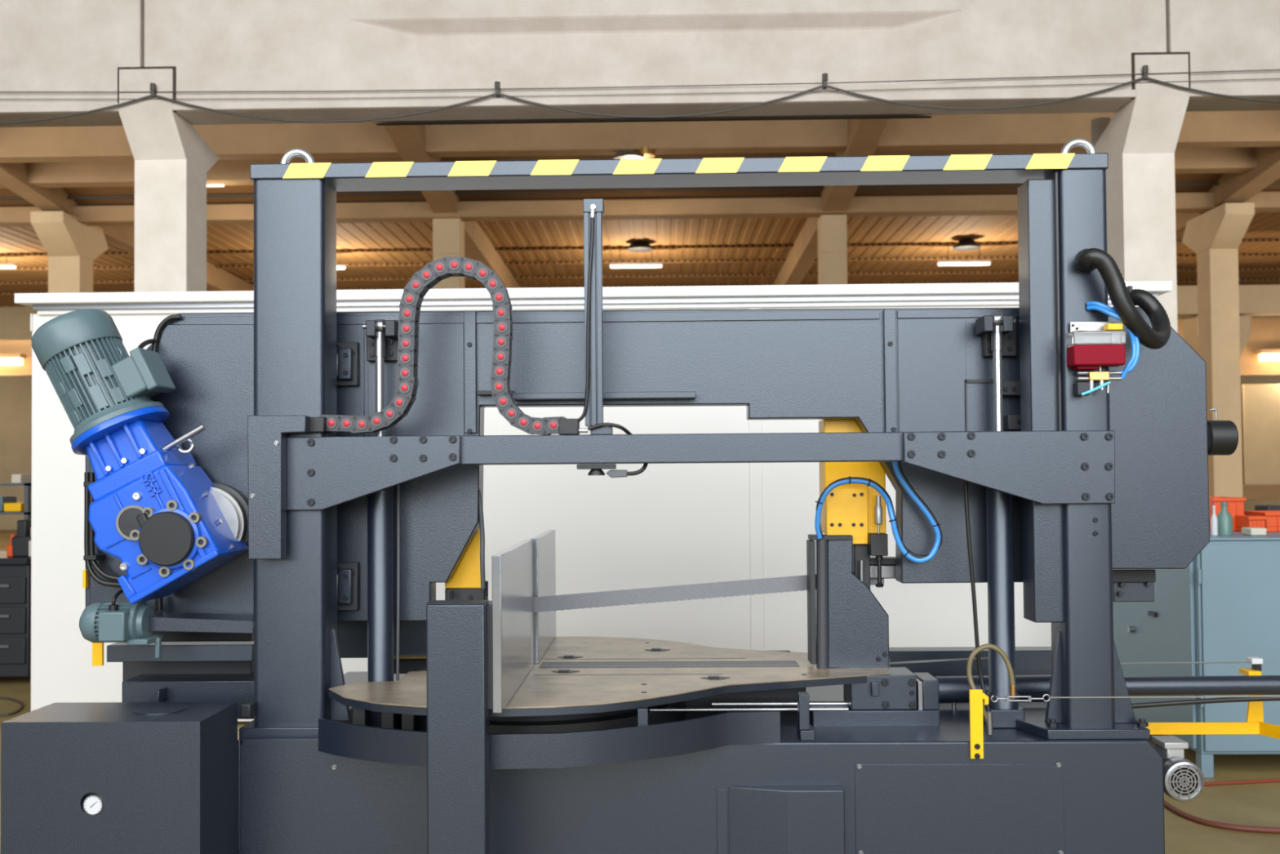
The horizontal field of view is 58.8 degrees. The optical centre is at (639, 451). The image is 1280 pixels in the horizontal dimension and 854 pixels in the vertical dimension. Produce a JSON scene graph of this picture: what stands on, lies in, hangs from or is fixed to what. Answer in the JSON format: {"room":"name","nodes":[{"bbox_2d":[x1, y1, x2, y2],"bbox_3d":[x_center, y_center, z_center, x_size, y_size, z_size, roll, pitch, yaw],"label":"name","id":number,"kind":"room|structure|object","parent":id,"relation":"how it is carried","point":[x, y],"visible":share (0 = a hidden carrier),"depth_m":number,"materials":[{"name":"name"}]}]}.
{"room":"factory floor","nodes":[
{"label":"factory floor","id":0,"kind":"room"},
{"bbox_2d":[0,212,1279,306],"bbox_3d":[0.540,-4.823,27.801,40.180,0.300,13.000,0,-1,1],"label":"ceiling","id":1,"kind":"structure","parent":0,"point":[948,228],"depth_m":26.63,"materials":[{"name":"brown wood"}]},
{"bbox_2d":[609,249,662,267],"bbox_3d":[-0.095,-4.584,26.107,1.213,0.738,0.140,0,-1,1],"label":"lamp","id":2,"kind":"object","parent":1,"relation":"hanging from","point":[656,264],"visible":0.89,"depth_m":26.07,"materials":[{"name":"white plastic"}]},
{"bbox_2d":[0,238,1279,257],"bbox_3d":[0.420,-4.673,26.062,38.000,0.068,0.132,0,-1,1],"label":"deck purlin","id":3,"kind":"object","parent":1,"relation":"attached to","point":[1260,240],"visible":0.53,"depth_m":26.03,"materials":[{"name":"brown wood"}]},
{"bbox_2d":[0,253,1279,271],"bbox_3d":[0.451,-4.636,27.808,38.000,0.068,0.132,0,-1,1],"label":"deck purlin","id":4,"kind":"object","parent":1,"relation":"attached to","point":[1248,255],"visible":0.48,"depth_m":27.76,"materials":[{"name":"brown"}]},
{"bbox_2d":[0,267,1279,284],"bbox_3d":[0.487,-4.595,29.807,38.000,0.068,0.132,0,-1,1],"label":"deck purlin","id":5,"kind":"object","parent":1,"relation":"attached to","point":[1240,269],"visible":0.5,"depth_m":29.75,"materials":[{"name":"brown"}]},
{"bbox_2d":[0,278,1279,295],"bbox_3d":[0.516,-4.561,31.440,38.000,0.068,0.132,0,-1,1],"label":"deck purlin","id":6,"kind":"object","parent":1,"relation":"attached to","point":[1239,279],"visible":0.35,"depth_m":31.35,"materials":[{"name":"brown"}]},
{"bbox_2d":[626,240,653,252],"bbox_3d":[-0.001,-4.848,25.660,0.600,0.600,0.600,0,-1,1],"label":"lamp","id":7,"kind":"object","parent":1,"relation":"hanging from","point":[639,246],"visible":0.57,"depth_m":25.50,"materials":[{"name":"black"}]},
{"bbox_2d":[937,245,991,266],"bbox_3d":[7.403,-4.632,25.974,1.201,0.767,0.140,0,-1,1],"label":"lamp","id":8,"kind":"object","parent":1,"relation":"hanging from","point":[987,262],"visible":0.88,"depth_m":25.93,"materials":[{"name":"white"}]},
{"bbox_2d":[952,237,980,250],"bbox_3d":[7.334,-4.860,25.530,0.600,0.600,0.600,0,-1,1],"label":"lamp","id":9,"kind":"object","parent":1,"relation":"hanging from","point":[966,243],"visible":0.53,"depth_m":25.38,"materials":[{"name":"black"}]},
{"bbox_2d":[0,529,1279,853],"bbox_3d":[0.244,1.821,13.013,52.000,0.100,47.000,0,-1,1],"label":"floor","id":10,"kind":"structure","parent":0,"point":[1254,804],"depth_m":5.11,"materials":[{"name":"concrete"}]},
{"bbox_2d":[0,696,23,715],"bbox_3d":[-4.234,1.683,7.495,0.314,0.016,0.665,0,-1,-21],"label":"cable","id":11,"kind":"object","parent":10,"relation":"on","point":[21,703],"visible":1,"depth_m":7.47,"materials":[{"name":"grey rubber"}]},
{"bbox_2d":[0,550,31,676],"bbox_3d":[-5.122,1.228,8.724,1.330,0.871,0.890,0,-1,1],"label":"drawer cabinet","id":12,"kind":"object","parent":10,"relation":"on","point":[15,571],"visible":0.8,"depth_m":8.29,"materials":[{"name":"black metal"}]},
{"bbox_2d":[0,482,31,519],"bbox_3d":[-5.193,0.519,8.785,1.098,0.550,0.300,0,-1,1],"label":"shelf","id":13,"kind":"object","parent":12,"relation":"on","point":[28,486],"visible":0.29,"depth_m":8.63,"materials":[{"name":"grey metal"}]},
{"bbox_2d":[0,495,16,511],"bbox_3d":[-4.917,0.406,8.782,0.093,0.119,0.200,0,-1,1],"label":"box","id":14,"kind":"object","parent":13,"relation":"on","point":[12,499],"visible":0.62,"depth_m":8.72,"materials":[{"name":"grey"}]},
{"bbox_2d":[4,502,24,511],"bbox_3d":[-4.796,0.430,8.780,0.136,0.069,0.200,0,-1,1],"label":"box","id":15,"kind":"object","parent":13,"relation":"on","point":[16,506],"visible":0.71,"depth_m":8.68,"materials":[{"name":"yellow paint"}]},
{"bbox_2d":[11,474,31,483],"bbox_3d":[-4.769,0.211,8.759,0.074,0.069,0.150,0,-1,1],"label":"carton","id":16,"kind":"object","parent":13,"relation":"on","point":[15,478],"visible":0.9,"depth_m":8.69,"materials":[{"name":"beige cardboard"}]},
{"bbox_2d":[11,519,31,556],"bbox_3d":[-4.579,0.647,8.486,0.142,0.271,0.170,0,-1,1],"label":"vise","id":17,"kind":"object","parent":12,"relation":"on","point":[20,543],"visible":0.78,"depth_m":8.40,"materials":[{"name":"black metal"}]},
{"bbox_2d":[30,210,108,293],"bbox_3d":[-10.713,-1.153,21.370,0.602,6.368,1.696,0,-1,1],"label":"column","id":18,"kind":"structure","parent":10,"relation":"on","point":[71,246],"depth_m":21.16,"materials":[{"name":"beige concrete"}]},
{"bbox_2d":[0,162,78,215],"bbox_3d":[-10.828,-5.382,16.811,0.440,1.895,9.200,0,-1,1],"label":"roof beam","id":19,"kind":"structure","parent":18,"relation":"on","point":[13,175],"depth_m":19.98,"materials":[{"name":"wood"}]},
{"bbox_2d":[0,146,1256,188],"bbox_3d":[0.304,-4.947,19.580,32.000,0.470,0.350,0,-1,1],"label":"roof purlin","id":20,"kind":"structure","parent":19,"relation":"on","point":[1221,159],"depth_m":19.49,"materials":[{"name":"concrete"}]},
{"bbox_2d":[97,225,253,291],"bbox_3d":[-10.623,-4.300,27.939,0.360,0.799,12.500,0,-1,1],"label":"roof beam","id":21,"kind":"structure","parent":18,"relation":"on","point":[121,237],"depth_m":27.56,"materials":[{"name":"concrete"}]},
{"bbox_2d":[0,701,255,853],"bbox_3d":[-1.504,1.160,3.379,0.604,0.786,0.349,0,-1,1],"label":"tank","id":22,"kind":"object","parent":10,"relation":"on","point":[77,777],"visible":1,"depth_m":3.21,"materials":[{"name":"metal"}]},
{"bbox_2d":[117,66,218,292],"bbox_3d":[-3.504,-0.932,8.490,0.420,5.273,0.870,0,-1,1],"label":"concrete pillar","id":23,"kind":"structure","parent":10,"relation":"on","point":[172,161],"depth_m":8.32,"materials":[{"name":"beige concrete"}]},
{"bbox_2d":[0,0,144,127],"bbox_3d":[-6.477,-2.974,8.336,5.804,1.150,0.348,0,-1,1],"label":"girder","id":24,"kind":"object","parent":23,"relation":"attached to","point":[46,45],"visible":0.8,"depth_m":8.14,"materials":[{"name":"beige concrete"}]},
{"bbox_2d":[0,69,1279,93],"bbox_3d":[-0.049,-2.603,8.028,9.500,0.071,0.007,0,-1,1],"label":"wire","id":25,"kind":"object","parent":23,"relation":"attached to","point":[1266,69],"visible":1,"depth_m":8.03,"materials":[{"name":"grey metal"}]},
{"bbox_2d":[0,78,1279,99],"bbox_3d":[-0.049,-2.547,8.032,9.505,0.060,0.005,0,-1,1],"label":"wire","id":26,"kind":"object","parent":23,"relation":"attached to","point":[1264,78],"visible":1,"depth_m":8.03,"materials":[{"name":"grey metal"}]},
{"bbox_2d":[143,0,1166,125],"bbox_3d":[0.081,-3.019,8.223,7.266,1.168,0.353,0,-1,1],"label":"girder","id":27,"kind":"object","parent":23,"relation":"on","point":[212,45],"visible":0.87,"depth_m":8.11,"materials":[{"name":"beige concrete"}]},
{"bbox_2d":[0,65,1279,124],"bbox_3d":[-0.020,-2.503,8.020,11.847,0.322,0.070,0,-1,1],"label":"cable","id":28,"kind":"object","parent":27,"relation":"hanging from","point":[1145,68],"visible":1,"depth_m":8.00,"materials":[{"name":"grey metal"}]},
{"bbox_2d":[432,217,464,288],"bbox_3d":[-3.563,-1.191,21.246,0.505,6.328,0.500,0,-1,1],"label":"column","id":29,"kind":"structure","parent":10,"relation":"on","point":[448,234],"depth_m":21.05,"materials":[{"name":"beige concrete"}]},
{"bbox_2d":[381,122,458,213],"bbox_3d":[-3.678,-5.400,16.684,0.440,1.895,9.200,0,-1,1],"label":"roof beam","id":30,"kind":"structure","parent":29,"relation":"on","point":[409,140],"depth_m":18.18,"materials":[{"name":"wood"}]},
{"bbox_2d":[463,221,520,288],"bbox_3d":[-3.474,-4.319,27.812,0.360,0.799,12.500,0,-1,1],"label":"roof beam","id":31,"kind":"structure","parent":29,"relation":"on","point":[477,246],"depth_m":24.72,"materials":[{"name":"concrete"}]},
{"bbox_2d":[426,600,492,853],"bbox_3d":[-0.493,0.993,3.132,0.174,1.154,0.075,0,-1,1],"label":"support post","id":32,"kind":"object","parent":10,"relation":"on","point":[459,633],"visible":0.98,"depth_m":3.10,"materials":[{"name":"metal"}]},
{"bbox_2d":[14,280,1172,721],"bbox_3d":[-0.290,0.333,7.391,6.949,2.609,1.220,0,-1,1],"label":"partition wall","id":33,"kind":"structure","parent":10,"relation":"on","point":[662,525],"depth_m":6.89,"materials":[{"name":"paint"}]},
{"bbox_2d":[121,621,1164,853],"bbox_3d":[-0.072,1.095,4.105,3.481,0.983,1.350,0,-1,1],"label":"machine base","id":34,"kind":"object","parent":10,"relation":"on","point":[848,789],"depth_m":3.48,"materials":[{"name":"paint"}]},
{"bbox_2d":[367,319,393,727],"bbox_3d":[-0.855,0.234,3.742,0.110,1.342,0.110,0,-1,1],"label":"cylinder","id":35,"kind":"object","parent":34,"relation":"on","point":[380,504],"visible":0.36,"depth_m":3.70,"materials":[{"name":"paint"}]},
{"bbox_2d":[395,484,399,679],"bbox_3d":[-0.800,0.426,3.757,0.015,0.660,0.010,0,-1,1],"label":"rod","id":36,"kind":"object","parent":35,"relation":"attached to","point":[398,485],"visible":0.97,"depth_m":3.75,"materials":[{"name":"grey metal"}]},
{"bbox_2d":[82,306,1238,622],"bbox_3d":[0.063,0.047,3.924,3.877,1.054,0.488,0,-1,1],"label":"bow","id":37,"kind":"object","parent":35,"relation":"attached to","point":[850,370],"visible":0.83,"depth_m":3.81,"materials":[{"name":"paint"}]},
{"bbox_2d":[84,471,120,587],"bbox_3d":[-1.785,0.261,3.778,0.126,0.384,0.018,0,-1,1],"label":"power cable","id":38,"kind":"object","parent":37,"relation":"attached to","point":[112,584],"visible":0.94,"depth_m":3.77,"materials":[{"name":"black rubber"}]},
{"bbox_2d":[88,471,119,581],"bbox_3d":[-1.777,0.252,3.778,0.111,0.365,0.018,0,-1,1],"label":"power cable","id":39,"kind":"object","parent":37,"relation":"attached to","point":[91,475],"visible":0.74,"depth_m":3.77,"materials":[{"name":"black rubber"}]},
{"bbox_2d":[31,308,248,604],"bbox_3d":[-1.628,0.008,3.671,0.660,0.942,0.326,0,-1,2],"label":"motor","id":40,"kind":"object","parent":37,"relation":"attached to","point":[153,509],"visible":0.98,"depth_m":3.57,"materials":[{"name":"teal metal"}]},
{"bbox_2d":[151,314,182,351],"bbox_3d":[-1.596,-0.368,3.827,0.099,0.187,0.018,0,-1,1],"label":"cable","id":41,"kind":"object","parent":37,"relation":"attached to","point":[176,317],"visible":0.69,"depth_m":3.82,"materials":[{"name":"black rubber"}]},
{"bbox_2d":[479,488,485,588],"bbox_3d":[-0.557,0.252,3.846,0.064,0.425,0.036,0,-1,1],"label":"conduit","id":42,"kind":"object","parent":37,"relation":"attached to","point":[481,509],"visible":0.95,"depth_m":3.84,"materials":[{"name":"grey"}]},
{"bbox_2d":[318,635,889,768],"bbox_3d":[-0.038,0.819,3.913,1.847,0.174,1.443,0,-1,1],"label":"turntable","id":43,"kind":"object","parent":34,"relation":"on","point":[588,700],"visible":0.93,"depth_m":3.48,"materials":[{"name":"metal"}]},
{"bbox_2d":[491,539,533,712],"bbox_3d":[-0.390,0.514,3.534,0.026,0.436,0.777,0,-1,1],"label":"plate","id":44,"kind":"object","parent":43,"relation":"on","point":[512,567],"visible":1,"depth_m":3.36,"materials":[{"name":"metal"}]},
{"bbox_2d":[530,528,555,663],"bbox_3d":[-0.363,0.530,4.309,0.026,0.436,0.675,0,-1,1],"label":"plate","id":45,"kind":"object","parent":43,"relation":"on","point":[544,548],"visible":0.89,"depth_m":4.17,"materials":[{"name":"metal"}]},
{"bbox_2d":[806,533,888,668],"bbox_3d":[0.708,0.513,3.874,0.265,0.457,0.092,0,-1,1],"label":"vise jaw","id":46,"kind":"object","parent":43,"relation":"on","point":[848,627],"visible":0.98,"depth_m":3.84,"materials":[{"name":"paint"}]},
{"bbox_2d":[814,461,940,563],"bbox_3d":[0.784,0.192,3.766,0.411,0.353,0.058,-1,-1,16],"label":"air hose","id":47,"kind":"object","parent":46,"relation":"attached to","point":[818,513],"visible":0.96,"depth_m":3.73,"materials":[{"name":"blue"}]},
{"bbox_2d":[815,461,942,558],"bbox_3d":[0.788,0.187,3.766,0.411,0.341,0.054,-1,-1,16],"label":"air hose","id":48,"kind":"object","parent":46,"relation":"attached to","point":[899,462],"visible":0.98,"depth_m":3.73,"materials":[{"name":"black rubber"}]},
{"bbox_2d":[889,657,988,664],"bbox_3d":[1.042,0.726,3.938,0.354,0.025,0.008,0,-1,1],"label":"rod","id":49,"kind":"object","parent":46,"relation":"attached to","point":[975,658],"visible":0.78,"depth_m":3.94,"materials":[{"name":"silver metal"}]},
{"bbox_2d":[239,137,1150,742],"bbox_3d":[0.160,-0.045,3.658,2.821,1.880,0.383,0,-1,1],"label":"frame","id":50,"kind":"object","parent":34,"relation":"on","point":[1060,463],"visible":0.98,"depth_m":3.55,"materials":[{"name":"paint"}]},
{"bbox_2d":[92,596,253,665],"bbox_3d":[-1.523,0.593,3.736,0.582,0.228,0.220,0,-1,1],"label":"bracket","id":51,"kind":"object","parent":50,"relation":"attached to","point":[159,651],"visible":0.84,"depth_m":3.76,"materials":[{"name":"metal"}]},
{"bbox_2d":[79,588,163,644],"bbox_3d":[-1.664,0.526,3.616,0.234,0.177,0.163,0,-1,1],"label":"motor","id":52,"kind":"object","parent":51,"relation":"attached to","point":[113,621],"visible":0.93,"depth_m":3.57,"materials":[{"name":"teal"}]},
{"bbox_2d":[310,256,579,435],"bbox_3d":[-0.618,-0.330,3.598,0.849,0.564,0.095,0,-1,-1],"label":"chain","id":53,"kind":"object","parent":50,"relation":"on","point":[414,292],"visible":1,"depth_m":3.57,"materials":[{"name":"grey plastic"}]},
{"bbox_2d":[577,198,648,477],"bbox_3d":[-0.088,-0.358,3.612,0.228,0.884,0.097,0,-1,1],"label":"rod","id":54,"kind":"object","parent":50,"relation":"on","point":[593,208],"visible":0.97,"depth_m":3.59,"materials":[{"name":"paint"}]},
{"bbox_2d":[963,480,991,711],"bbox_3d":[1.079,0.443,3.639,0.076,0.779,0.026,-1,-1,19],"label":"hose","id":55,"kind":"object","parent":50,"relation":"hanging from","point":[965,483],"visible":0.86,"depth_m":3.64,"materials":[{"name":"black rubber"}]},
{"bbox_2d":[1066,321,1125,395],"bbox_3d":[1.406,-0.286,3.485,0.176,0.232,0.075,0,-1,1],"label":"valve","id":56,"kind":"object","parent":50,"relation":"attached to","point":[1091,345],"visible":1,"depth_m":3.45,"materials":[{"name":"red metal"}]},
{"bbox_2d":[1086,305,1136,379],"bbox_3d":[1.449,-0.337,3.489,0.140,0.233,0.051,-1,-1,19],"label":"hose","id":57,"kind":"object","parent":56,"relation":"attached to","point":[1100,308],"visible":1,"depth_m":3.48,"materials":[{"name":"blue plastic"}]},
{"bbox_2d":[1086,301,1139,373],"bbox_3d":[1.457,-0.350,3.495,0.150,0.232,0.034,-1,-1,19],"label":"hose","id":58,"kind":"object","parent":56,"relation":"attached to","point":[1091,303],"visible":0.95,"depth_m":3.48,"materials":[{"name":"blue plastic"}]},
{"bbox_2d":[1075,248,1170,349],"bbox_3d":[1.541,-0.473,3.590,0.204,0.312,0.460,-2,-2,42],"label":"corrugated hose","id":59,"kind":"object","parent":50,"relation":"attached to","point":[1123,299],"visible":1,"depth_m":3.46,"materials":[{"name":"black rubber"}]},
{"bbox_2d":[1131,697,1279,708],"bbox_3d":[1.906,0.839,3.800,0.678,0.048,0.017,0,-1,1],"label":"pipe","id":60,"kind":"object","parent":50,"relation":"attached to","point":[1220,700],"visible":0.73,"depth_m":3.79,"materials":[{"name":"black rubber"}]},
{"bbox_2d":[649,666,939,725],"bbox_3d":[0.503,0.817,3.756,0.953,0.166,0.211,0,-1,-2],"label":"slide","id":61,"kind":"object","parent":34,"relation":"on","point":[901,696],"visible":0.98,"depth_m":3.70,"materials":[{"name":"paint"}]},
{"bbox_2d":[966,643,1015,734],"bbox_3d":[1.093,0.736,3.526,0.151,0.276,0.040,0,-1,1],"label":"hose","id":62,"kind":"object","parent":34,"relation":"on","point":[988,716],"visible":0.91,"depth_m":3.53,"materials":[{"name":"brown"}]},
{"bbox_2d":[982,312,1024,728],"bbox_3d":[1.174,0.217,3.706,0.110,1.342,0.110,0,-1,1],"label":"cylinder","id":63,"kind":"object","parent":34,"relation":"on","point":[999,505],"visible":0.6,"depth_m":3.67,"materials":[{"name":"paint"}]},
{"bbox_2d":[990,693,1050,702],"bbox_3d":[1.161,0.752,3.465,0.182,0.026,0.008,0,-1,1],"label":"turnbuckle","id":64,"kind":"object","parent":34,"relation":"attached to","point":[1006,698],"visible":1,"depth_m":3.46,"materials":[{"name":"silver metal"}]},
{"bbox_2d":[1048,695,1279,697],"bbox_3d":[1.740,0.746,3.455,0.987,0.006,0.004,0,-1,1],"label":"rope","id":65,"kind":"object","parent":64,"relation":"attached to","point":[1215,695],"visible":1,"depth_m":3.46,"materials":[{"name":"silver metal"}]},
{"bbox_2d":[934,675,1279,708],"bbox_3d":[1.793,0.860,3.952,1.520,0.167,0.092,0,-1,1],"label":"pipe","id":66,"kind":"object","parent":34,"relation":"attached to","point":[953,690],"visible":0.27,"depth_m":3.92,"materials":[{"name":"metal"}]},
{"bbox_2d":[1151,735,1204,801],"bbox_3d":[1.676,0.996,3.601,0.128,0.171,0.220,0,-1,1],"label":"motor","id":67,"kind":"object","parent":34,"relation":"attached to","point":[1183,780],"visible":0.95,"depth_m":3.50,"materials":[{"name":"grey metal"}]},
{"bbox_2d":[1167,764,1201,798],"bbox_3d":[1.674,1.015,3.494,0.108,0.104,0.004,0,-1,1],"label":"grille","id":68,"kind":"object","parent":67,"relation":"attached to","point":[1184,781],"depth_m":3.49,"materials":[{"name":"silver metal"}]},
{"bbox_2d":[1145,657,1279,738],"bbox_3d":[2.029,0.871,4.024,0.725,0.276,0.216,-1,-1,21],"label":"yellow arm","id":69,"kind":"object","parent":34,"relation":"attached to","point":[1254,724],"visible":0.84,"depth_m":4.04},
{"bbox_2d":[1120,661,1250,664],"bbox_3d":[1.934,0.748,4.022,0.478,0.009,0.006,0,-1,1],"label":"rope","id":70,"kind":"object","parent":69,"relation":"attached to","point":[1208,661],"visible":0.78,"depth_m":4.02,"materials":[{"name":"silver metal"}]},
{"bbox_2d":[817,214,847,284],"bbox_3d":[3.603,-1.222,21.119,0.470,6.272,0.500,0,-1,1],"label":"column","id":71,"kind":"structure","parent":10,"relation":"on","point":[832,228],"depth_m":20.93,"materials":[{"name":"beige concrete"}]},
{"bbox_2d":[0,191,1279,226],"bbox_3d":[0.334,-4.495,21.096,32.000,0.297,0.400,0,-1,1],"label":"beam","id":72,"kind":"structure","parent":71,"relation":"on","point":[1264,202],"depth_m":20.94,"materials":[{"name":"wood"}]},
{"bbox_2d":[773,217,819,284],"bbox_3d":[3.693,-4.322,27.685,0.360,0.799,12.500,0,-1,1],"label":"roof beam","id":73,"kind":"structure","parent":71,"relation":"on","point":[804,251],"depth_m":25.03,"materials":[{"name":"concrete"}]},
{"bbox_2d":[821,119,889,211],"bbox_3d":[3.488,-5.403,16.557,0.440,1.895,9.200,0,-1,1],"label":"roof beam","id":74,"kind":"structure","parent":71,"relation":"on","point":[864,135],"depth_m":18.00,"materials":[{"name":"wood"}]},
{"bbox_2d":[0,110,1279,163],"bbox_3d":[0.280,-5.090,18.283,32.000,0.545,0.350,0,-1,1],"label":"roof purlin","id":75,"kind":"structure","parent":74,"relation":"on","point":[1207,129],"depth_m":18.14,"materials":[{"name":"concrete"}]},
{"bbox_2d":[0,181,1279,199],"bbox_3d":[0.325,-4.748,20.701,32.000,0.044,0.040,0,-1,1],"label":"rail","id":76,"kind":"object","parent":74,"relation":"attached to","point":[1277,182],"visible":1,"depth_m":20.69,"materials":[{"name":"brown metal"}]},
{"bbox_2d":[1093,52,1191,333],"bbox_3d":[3.684,-0.991,8.363,0.408,5.273,0.870,0,-1,1],"label":"concrete pillar","id":77,"kind":"structure","parent":10,"relation":"on","point":[1140,141],"depth_m":8.19,"materials":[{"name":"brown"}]},
{"bbox_2d":[1165,0,1279,111],"bbox_3d":[6.678,-3.082,8.104,5.882,1.150,0.348,0,-1,1],"label":"girder","id":78,"kind":"object","parent":77,"relation":"attached to","point":[1218,35],"visible":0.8,"depth_m":7.99,"materials":[{"name":"beige concrete"}]},
{"bbox_2d":[1112,530,1279,777],"bbox_3d":[3.474,1.016,6.100,1.550,1.170,1.159,0,-1,1],"label":"base cabinet","id":79,"kind":"object","parent":10,"relation":"on","point":[1224,606],"visible":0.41,"depth_m":5.55,"materials":[{"name":"metal"}]},
{"bbox_2d":[1210,505,1217,535],"bbox_3d":[2.936,0.353,5.809,0.032,0.151,0.032,0,-1,1],"label":"bottle","id":80,"kind":"object","parent":79,"relation":"on","point":[1214,520],"visible":1,"depth_m":5.80,"materials":[{"name":"grey"}]},
{"bbox_2d":[1216,502,1232,534],"bbox_3d":[2.999,0.345,5.830,0.076,0.167,0.076,0,-1,1],"label":"bottle","id":81,"kind":"object","parent":79,"relation":"on","point":[1224,517],"visible":0.98,"depth_m":5.80,"materials":[{"name":"teal glass"}]},
{"bbox_2d":[1208,496,1246,530],"bbox_3d":[3.212,0.346,6.308,0.180,0.181,0.260,0,-1,1],"label":"plastic crate","id":82,"kind":"object","parent":79,"relation":"on","point":[1235,506],"visible":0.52,"depth_m":6.19,"materials":[{"name":"orange plastic"}]},
{"bbox_2d":[1235,515,1267,531],"bbox_3d":[3.282,0.389,6.131,0.100,0.086,0.210,0,-1,1],"label":"plastic crate","id":83,"kind":"object","parent":79,"relation":"on","point":[1246,521],"visible":0.56,"depth_m":6.04,"materials":[{"name":"orange plastic"}]},
{"bbox_2d":[1241,527,1266,535],"bbox_3d":[3.128,0.408,5.788,0.080,0.037,0.100,0,-1,1],"label":"box","id":84,"kind":"object","parent":79,"relation":"on","point":[1245,531],"visible":1,"depth_m":5.74,"materials":[{"name":"beige cardboard"}]},
{"bbox_2d":[1244,510,1279,531],"bbox_3d":[3.477,0.380,6.203,0.258,0.104,0.260,0,-1,1],"label":"plastic crate","id":85,"kind":"object","parent":79,"relation":"on","point":[1273,523],"visible":0.62,"depth_m":6.08,"materials":[{"name":"orange plastic"}]},
{"bbox_2d":[1182,315,1251,355],"bbox_3d":[13.096,-0.547,25.723,1.208,4.966,0.730,0,-1,1],"label":"column","id":86,"kind":"structure","parent":10,"relation":"on","point":[1190,326],"depth_m":25.46,"materials":[{"name":"beige concrete"}]},
{"bbox_2d":[1177,284,1279,316],"bbox_3d":[14.030,-3.399,25.581,4.071,0.646,0.400,0,-1,1],"label":"girder","id":87,"kind":"object","parent":86,"relation":"on","point":[1254,300],"visible":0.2,"depth_m":25.39,"materials":[{"name":"beige concrete"}]},
{"bbox_2d":[1182,202,1254,497],"bbox_3d":[10.711,-1.275,20.992,0.522,6.260,1.696,0,-1,1],"label":"column","id":88,"kind":"structure","parent":10,"relation":"on","point":[1215,235],"depth_m":20.76,"materials":[{"name":"beige concrete"}]},
{"bbox_2d":[1175,213,1203,239],"bbox_3d":[10.801,-4.369,27.559,0.360,0.799,12.500,0,-1,1],"label":"roof beam","id":89,"kind":"structure","parent":88,"relation":"on","point":[1181,219],"depth_m":22.11,"materials":[{"name":"concrete"}]},
{"bbox_2d":[1206,146,1279,212],"bbox_3d":[10.597,-5.450,16.431,0.440,1.895,9.200,0,-1,1],"label":"roof beam","id":90,"kind":"structure","parent":88,"relation":"on","point":[1233,188],"depth_m":19.64,"materials":[{"name":"concrete"}]},
{"bbox_2d":[1164,800,1279,833],"bbox_3d":[2.483,1.572,4.921,0.292,0.024,0.827,0,-1,-34],"label":"hose","id":91,"kind":"object","parent":10,"relation":"on","point":[1201,820],"visible":0.8,"depth_m":4.76,"materials":[{"name":"brown rubber"}]},
{"bbox_2d":[1204,778,1279,785],"bbox_3d":[2.999,1.583,5.455,0.673,0.016,0.016,0,-1,-8],"label":"hose","id":92,"kind":"object","parent":10,"relation":"on","point":[1265,780],"visible":0.91,"depth_m":5.43,"materials":[{"name":"brown rubber"}]},
{"bbox_2d":[0,173,1279,206],"bbox_3d":[0.253,-5.976,17.176,36.000,2.500,8.300,0,-1,1],"label":"ceiling","id":93,"kind":"structure","parent":0,"point":[1196,177],"depth_m":20.94,"materials":[{"name":"brown wood"}]},
{"bbox_2d":[613,146,655,159],"bbox_3d":[-0.102,-5.106,18.265,0.690,0.850,0.520,0,-1,1],"label":"lamp","id":94,"kind":"object","parent":93,"relation":"hanging from","point":[645,152],"visible":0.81,"depth_m":18.11,"materials":[{"name":"silver metal"}]},
{"bbox_2d":[0,306,1279,529],"bbox_3d":[0.590,-1.489,34.183,52.000,7.400,0.300,0,-1,1],"label":"wall","id":95,"kind":"structure","parent":0,"point":[15,392],"depth_m":34.36,"materials":[{"name":"beige paint"}]},
{"bbox_2d":[0,339,31,376],"bbox_3d":[-15.795,-2.336,28.440,2.020,0.902,0.100,0,-1,1],"label":"wall strip","id":96,"kind":"object","parent":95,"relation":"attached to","point":[6,346],"visible":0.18,"depth_m":28.39,"materials":[{"name":"paint"}]},
{"bbox_2d":[0,352,26,365],"bbox_3d":[-16.212,-2.279,28.261,1.782,0.290,0.270,0,-1,1],"label":"lamp","id":97,"kind":"object","parent":96,"relation":"attached to","point":[6,359],"visible":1,"depth_m":28.14,"materials":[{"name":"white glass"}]},
{"bbox_2d":[1177,317,1279,375],"bbox_3d":[14.516,-2.567,27.906,3.888,1.417,0.100,0,-1,1],"label":"wall strip","id":98,"kind":"object","parent":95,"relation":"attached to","point":[1265,331],"visible":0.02,"depth_m":27.84,"materials":[{"name":"paint"}]},
{"bbox_2d":[1255,348,1279,361],"bbox_3d":[15.713,-2.348,27.695,1.292,0.290,0.270,0,-1,1],"label":"lamp","id":99,"kind":"object","parent":98,"relation":"attached to","point":[1264,354],"visible":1,"depth_m":27.59,"materials":[{"name":"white glass"}]},
{"bbox_2d":[1241,383,1279,484],"bbox_3d":[15.509,-0.410,27.343,1.978,2.424,0.100,0,-1,1],"label":"wall panel","id":100,"kind":"object","parent":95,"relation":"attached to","point":[1260,402],"visible":0.96,"depth_m":27.31,"materials":[{"name":"beige paint"}]},
{"bbox_2d":[1242,484,1279,500],"bbox_3d":[14.152,0.976,26.988,4.113,0.358,0.400,0,-1,1],"label":"wall ledge","id":101,"kind":"object","parent":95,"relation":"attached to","point":[1265,491],"visible":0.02,"depth_m":26.78,"materials":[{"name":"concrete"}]},
{"bbox_2d":[1090,117,1111,146],"bbox_3d":[3.741,-0.509,9.148,0.160,4.342,0.150,0,-1,1],"label":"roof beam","id":102,"kind":"structure","parent":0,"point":[1098,126],"depth_m":9.13,"materials":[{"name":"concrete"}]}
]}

